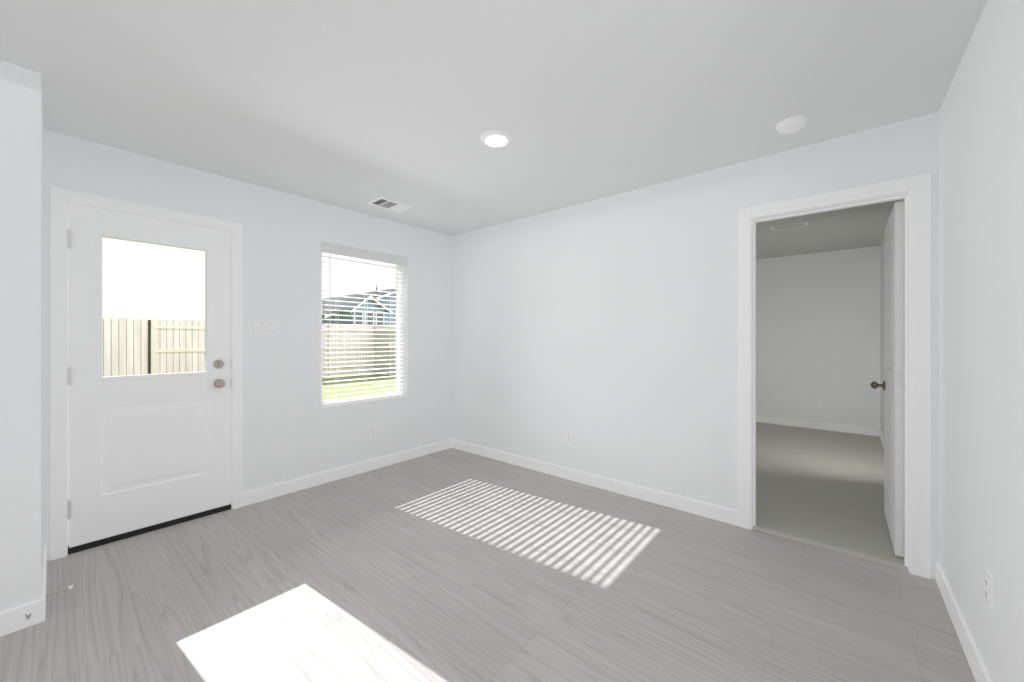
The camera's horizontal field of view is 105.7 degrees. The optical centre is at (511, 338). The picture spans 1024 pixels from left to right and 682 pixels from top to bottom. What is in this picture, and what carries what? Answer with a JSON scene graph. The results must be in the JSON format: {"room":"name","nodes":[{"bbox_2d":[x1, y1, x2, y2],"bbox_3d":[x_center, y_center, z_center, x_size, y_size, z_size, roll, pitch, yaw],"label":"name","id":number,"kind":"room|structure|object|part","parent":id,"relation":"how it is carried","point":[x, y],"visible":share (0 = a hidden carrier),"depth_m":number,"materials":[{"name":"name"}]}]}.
{"room":"empty living room","nodes":[
{"label":"empty living room","id":0,"kind":"room"},
{"bbox_2d":[0,60,42,611],"bbox_3d":[-3.430,0.040,0.700,0.710,2.440,3.290,0,0,40],"label":"wall","id":1,"kind":"structure","parent":0,"point":[21,336],"depth_m":1.69,"materials":[{"name":"white paint"}]},
{"bbox_2d":[0,591,45,636],"bbox_3d":[-3.150,1.210,0.471,0.013,0.100,3.303,0,0,40],"label":"baseboard","id":2,"kind":"structure","parent":1,"relation":"attached to","point":[13,620],"depth_m":1.68,"materials":[{"name":"paint"}]},
{"bbox_2d":[41,545,46,594],"bbox_3d":[-2.366,1.210,1.961,0.672,0.100,0.016,0,0,40],"label":"baseboard","id":3,"kind":"structure","parent":1,"relation":"attached to","point":[44,568],"depth_m":1.97,"materials":[{"name":"paint"}]},
{"bbox_2d":[46,585,72,597],"bbox_3d":[-2.146,1.198,1.841,0.024,0.024,0.084,0,0,40],"label":"doorstop","id":4,"kind":"object","parent":3,"relation":"attached to","point":[69,588],"visible":1,"depth_m":1.84,"materials":[{"name":"white metal"}]},
{"bbox_2d":[43,129,451,560],"bbox_3d":[-0.506,0.040,4.835,0.160,2.440,7.100,0,0,40],"label":"wall","id":5,"kind":"structure","parent":0,"point":[293,429],"depth_m":3.17,"materials":[{"name":"white paint"}]},
{"bbox_2d":[50,186,242,560],"bbox_3d":[-2.380,0.200,2.605,0.176,2.121,0.927,0,0,40],"label":"door frame","id":6,"kind":"structure","parent":5,"relation":"attached to","point":[60,198],"depth_m":2.24,"materials":[{"name":"paint"}]},
{"bbox_2d":[67,203,229,547],"bbox_3d":[-2.352,0.217,2.576,0.196,2.014,0.796,0,0,40],"label":"exterior door","id":7,"kind":"structure","parent":5,"relation":"in","point":[146,450],"depth_m":2.50,"materials":[{"name":"white paint"}]},
{"bbox_3d":[-2.594,0.210,2.269,0.042,1.680,0.014,0,0,40],"label":"exterior door hinge","id":8,"kind":"part","parent":7,"relation":"part of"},
{"bbox_3d":[-2.128,0.255,2.841,0.196,0.202,0.102,0,0,40],"label":"knob","id":9,"kind":"part","parent":7,"relation":"part of","materials":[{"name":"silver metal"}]},
{"bbox_2d":[68,504,230,554],"bbox_3d":[-2.396,1.244,2.618,0.174,0.033,0.795,0,0,40],"label":"exterior door threshold sill","id":10,"kind":"structure","parent":5,"relation":"attached to","point":[86,546],"depth_m":2.51,"materials":[{"name":"black rubber"}]},
{"bbox_2d":[252,319,275,333],"bbox_3d":[-1.928,-0.090,3.020,0.010,0.115,0.165,0,0,40],"label":"switch plate","id":11,"kind":"object","parent":5,"relation":"attached to","point":[261,326],"visible":1,"depth_m":3.02,"materials":[{"name":"white plastic"}]},
{"bbox_2d":[243,439,451,505],"bbox_3d":[-1.365,1.210,3.682,0.016,0.100,2.030,0,0,40],"label":"baseboard","id":12,"kind":"structure","parent":5,"relation":"attached to","point":[262,494],"depth_m":3.45,"materials":[{"name":"paint"}]},
{"bbox_2d":[321,252,402,403],"bbox_3d":[-1.455,-0.117,3.764,0.072,1.445,0.880,0,0,40],"label":"window","id":13,"kind":"structure","parent":5,"relation":"in","point":[399,324],"depth_m":4.04,"materials":[{"name":"white plastic"}]},
{"bbox_2d":[321,242,406,405],"bbox_3d":[-1.389,-0.123,3.709,0.076,1.429,0.876,0,0,40],"label":"window blind","id":14,"kind":"object","parent":13,"relation":"attached to","point":[338,250],"visible":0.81,"depth_m":3.67,"materials":[{"name":"white plastic"}]},
{"bbox_2d":[321,395,407,407],"bbox_3d":[-1.396,0.599,3.715,0.082,0.012,0.880,0,0,40],"label":"window sill","id":15,"kind":"structure","parent":5,"relation":"attached to","point":[363,401],"depth_m":3.65,"materials":[{"name":"paint"}]},
{"bbox_2d":[369,424,375,436],"bbox_3d":[-1.339,0.880,3.719,0.008,0.115,0.070,0,0,40],"label":"outlet","id":16,"kind":"object","parent":5,"relation":"attached to","point":[372,429],"visible":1,"depth_m":3.72,"materials":[{"name":"white plastic"}]},
{"bbox_2d":[0,448,975,681],"bbox_3d":[-1.319,1.320,0.821,4.100,0.120,6.440,0,0,40],"label":"floor","id":17,"kind":"structure","parent":0,"point":[451,565],"depth_m":1.88,"materials":[{"name":"grey wood"}]},
{"bbox_2d":[0,0,986,259],"bbox_3d":[-0.053,-1.240,2.318,4.100,0.120,10.360,0,0,40],"label":"ceiling","id":18,"kind":"structure","parent":0,"point":[356,105],"depth_m":1.83,"materials":[{"name":"white paint"}]},
{"bbox_2d":[367,197,411,211],"bbox_3d":[-1.075,-1.175,3.417,0.220,0.010,0.310,0,0,40],"label":"ceiling vent","id":19,"kind":"object","parent":18,"relation":"in","point":[388,204],"visible":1,"depth_m":3.41,"materials":[{"name":"white plastic"}]},
{"bbox_2d":[480,130,511,146],"bbox_3d":[-0.093,-1.171,2.286,0.188,0.018,0.188,0,0,40],"label":"recessed light","id":20,"kind":"object","parent":18,"relation":"in","point":[496,138],"visible":1,"depth_m":2.26,"materials":[{"name":"white plastic"}]},
{"bbox_2d":[770,221,808,229],"bbox_3d":[2.901,-1.176,4.063,0.320,0.008,0.130,0,0,40],"label":"ceiling vent","id":21,"kind":"object","parent":18,"relation":"in","point":[789,226],"visible":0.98,"depth_m":4.06,"materials":[{"name":"white plastic"}]},
{"bbox_2d":[775,115,807,133],"bbox_3d":[1.528,-1.161,2.123,0.144,0.038,0.144,0,0,40],"label":"smoke detector","id":22,"kind":"object","parent":18,"relation":"attached to","point":[792,124],"visible":1,"depth_m":2.09,"materials":[{"name":"white plastic"}]},
{"bbox_2d":[452,112,938,579],"bbox_3d":[0.801,0.040,3.298,3.820,2.440,0.120,0,0,40],"label":"wall","id":23,"kind":"structure","parent":0,"point":[604,330],"depth_m":3.06,"materials":[{"name":"white paint"}]},
{"bbox_2d":[566,431,572,444],"bbox_3d":[0.512,0.886,3.458,0.070,0.115,0.008,0,0,40],"label":"outlet","id":24,"kind":"object","parent":23,"relation":"attached to","point":[569,437],"visible":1,"depth_m":3.46,"materials":[{"name":"white plastic"}]},
{"bbox_2d":[452,439,737,525],"bbox_3d":[0.410,1.210,3.542,2.908,0.100,0.013,0,0,40],"label":"baseboard","id":25,"kind":"structure","parent":23,"relation":"attached to","point":[710,511],"depth_m":3.18,"materials":[{"name":"paint"}]},
{"bbox_2d":[753,526,907,570],"bbox_3d":[1.874,1.254,2.340,0.724,0.013,0.018,0,0,40],"label":"trim","id":26,"kind":"structure","parent":23,"relation":"attached to","point":[836,550],"depth_m":2.30,"materials":[{"name":"grey wood"}]},
{"bbox_2d":[738,173,930,578],"bbox_3d":[1.894,0.198,2.364,0.884,2.125,0.136,0,0,40],"label":"door frame","id":27,"kind":"structure","parent":23,"relation":"attached to","point":[918,187],"depth_m":2.12,"materials":[{"name":"paint"}]},
{"bbox_2d":[870,201,903,556],"bbox_3d":[2.430,0.230,2.475,0.184,2.016,0.729,0,0,40],"label":"door","id":28,"kind":"structure","parent":23,"relation":"in","point":[893,364],"depth_m":2.24,"materials":[{"name":"white paint"}]},
{"bbox_3d":[2.632,0.330,2.714,0.184,0.064,0.103,0,0,40],"label":"knob","id":29,"kind":"part","parent":28,"relation":"part of","materials":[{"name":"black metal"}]},
{"bbox_3d":[2.204,0.225,2.196,0.044,1.680,0.011,0,0,40],"label":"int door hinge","id":30,"kind":"part","parent":28,"relation":"part of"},
{"bbox_2d":[756,246,879,428],"bbox_3d":[3.267,0.040,6.216,3.820,2.440,0.120,0,0,40],"label":"wall","id":31,"kind":"structure","parent":0,"point":[817,326],"depth_m":5.32,"materials":[{"name":"white paint"}]},
{"bbox_2d":[756,415,876,435],"bbox_3d":[3.333,1.198,6.070,3.450,0.100,0.016,0,0,40],"label":"baseboard","id":32,"kind":"structure","parent":31,"relation":"attached to","point":[827,426],"depth_m":5.32,"materials":[{"name":"paint"}]},
{"bbox_2d":[814,399,820,407],"bbox_3d":[4.203,0.900,5.341,0.070,0.115,0.008,0,0,40],"label":"outlet","id":33,"kind":"object","parent":31,"relation":"attached to","point":[817,403],"visible":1,"depth_m":5.34,"materials":[{"name":"white plastic"}]},
{"bbox_2d":[755,422,906,566],"bbox_3d":[2.025,1.314,4.777,4.100,0.132,3.920,0,0,40],"label":"floor","id":34,"kind":"structure","parent":0,"point":[824,487],"depth_m":3.23,"materials":[{"name":"beige carpet"}]},
{"bbox_2d":[880,0,1023,681],"bbox_3d":[1.466,0.040,1.034,0.120,2.440,10.360,0,0,40],"label":"wall","id":35,"kind":"structure","parent":0,"point":[981,318],"depth_m":1.38,"materials":[{"name":"white paint"}]},
{"bbox_2d":[878,429,883,447],"bbox_3d":[3.491,1.198,3.532,0.013,0.100,3.690,0,0,40],"label":"baseboard","id":36,"kind":"structure","parent":35,"relation":"attached to","point":[880,434],"depth_m":4.64,"materials":[{"name":"paint"}]},
{"bbox_2d":[936,562,991,681],"bbox_3d":[0.179,1.210,-0.387,0.013,0.100,6.287,0,0,40],"label":"baseboard","id":37,"kind":"structure","parent":35,"relation":"attached to","point":[974,659],"depth_m":1.59,"materials":[{"name":"paint"}]},
{"bbox_2d":[984,567,992,610],"bbox_3d":[1.640,0.863,1.337,0.008,0.115,0.070,0,0,40],"label":"outlet","id":38,"kind":"object","parent":35,"relation":"attached to","point":[988,588],"visible":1,"depth_m":1.33,"materials":[{"name":"white plastic"}]},
{"label":"outside","id":39,"kind":"structure","parent":0,"visible":0},
{"bbox_2d":[322,373,395,399],"bbox_3d":[-24.263,1.510,30.947,69.840,0.200,110.000,0,0,40],"label":"lawn","id":40,"kind":"structure","parent":39,"point":[355,386],"depth_m":11.63,"materials":[{"name":"green plant"}]},
{"bbox_2d":[102,317,395,376],"bbox_3d":[-8.624,0.427,4.218,10.445,1.965,21.459,0,0,40],"label":"fence","id":41,"kind":"object","parent":40,"relation":"on","point":[147,347],"depth_m":10.98,"materials":[{"name":"brown wood"}]},
{"bbox_2d":[322,285,395,324],"bbox_3d":[-13.559,-1.515,35.386,17.160,5.850,12.400,0,0,40],"label":"house","id":42,"kind":"structure","parent":40,"relation":"on","point":[359,309],"depth_m":27.40,"materials":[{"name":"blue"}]}
]}

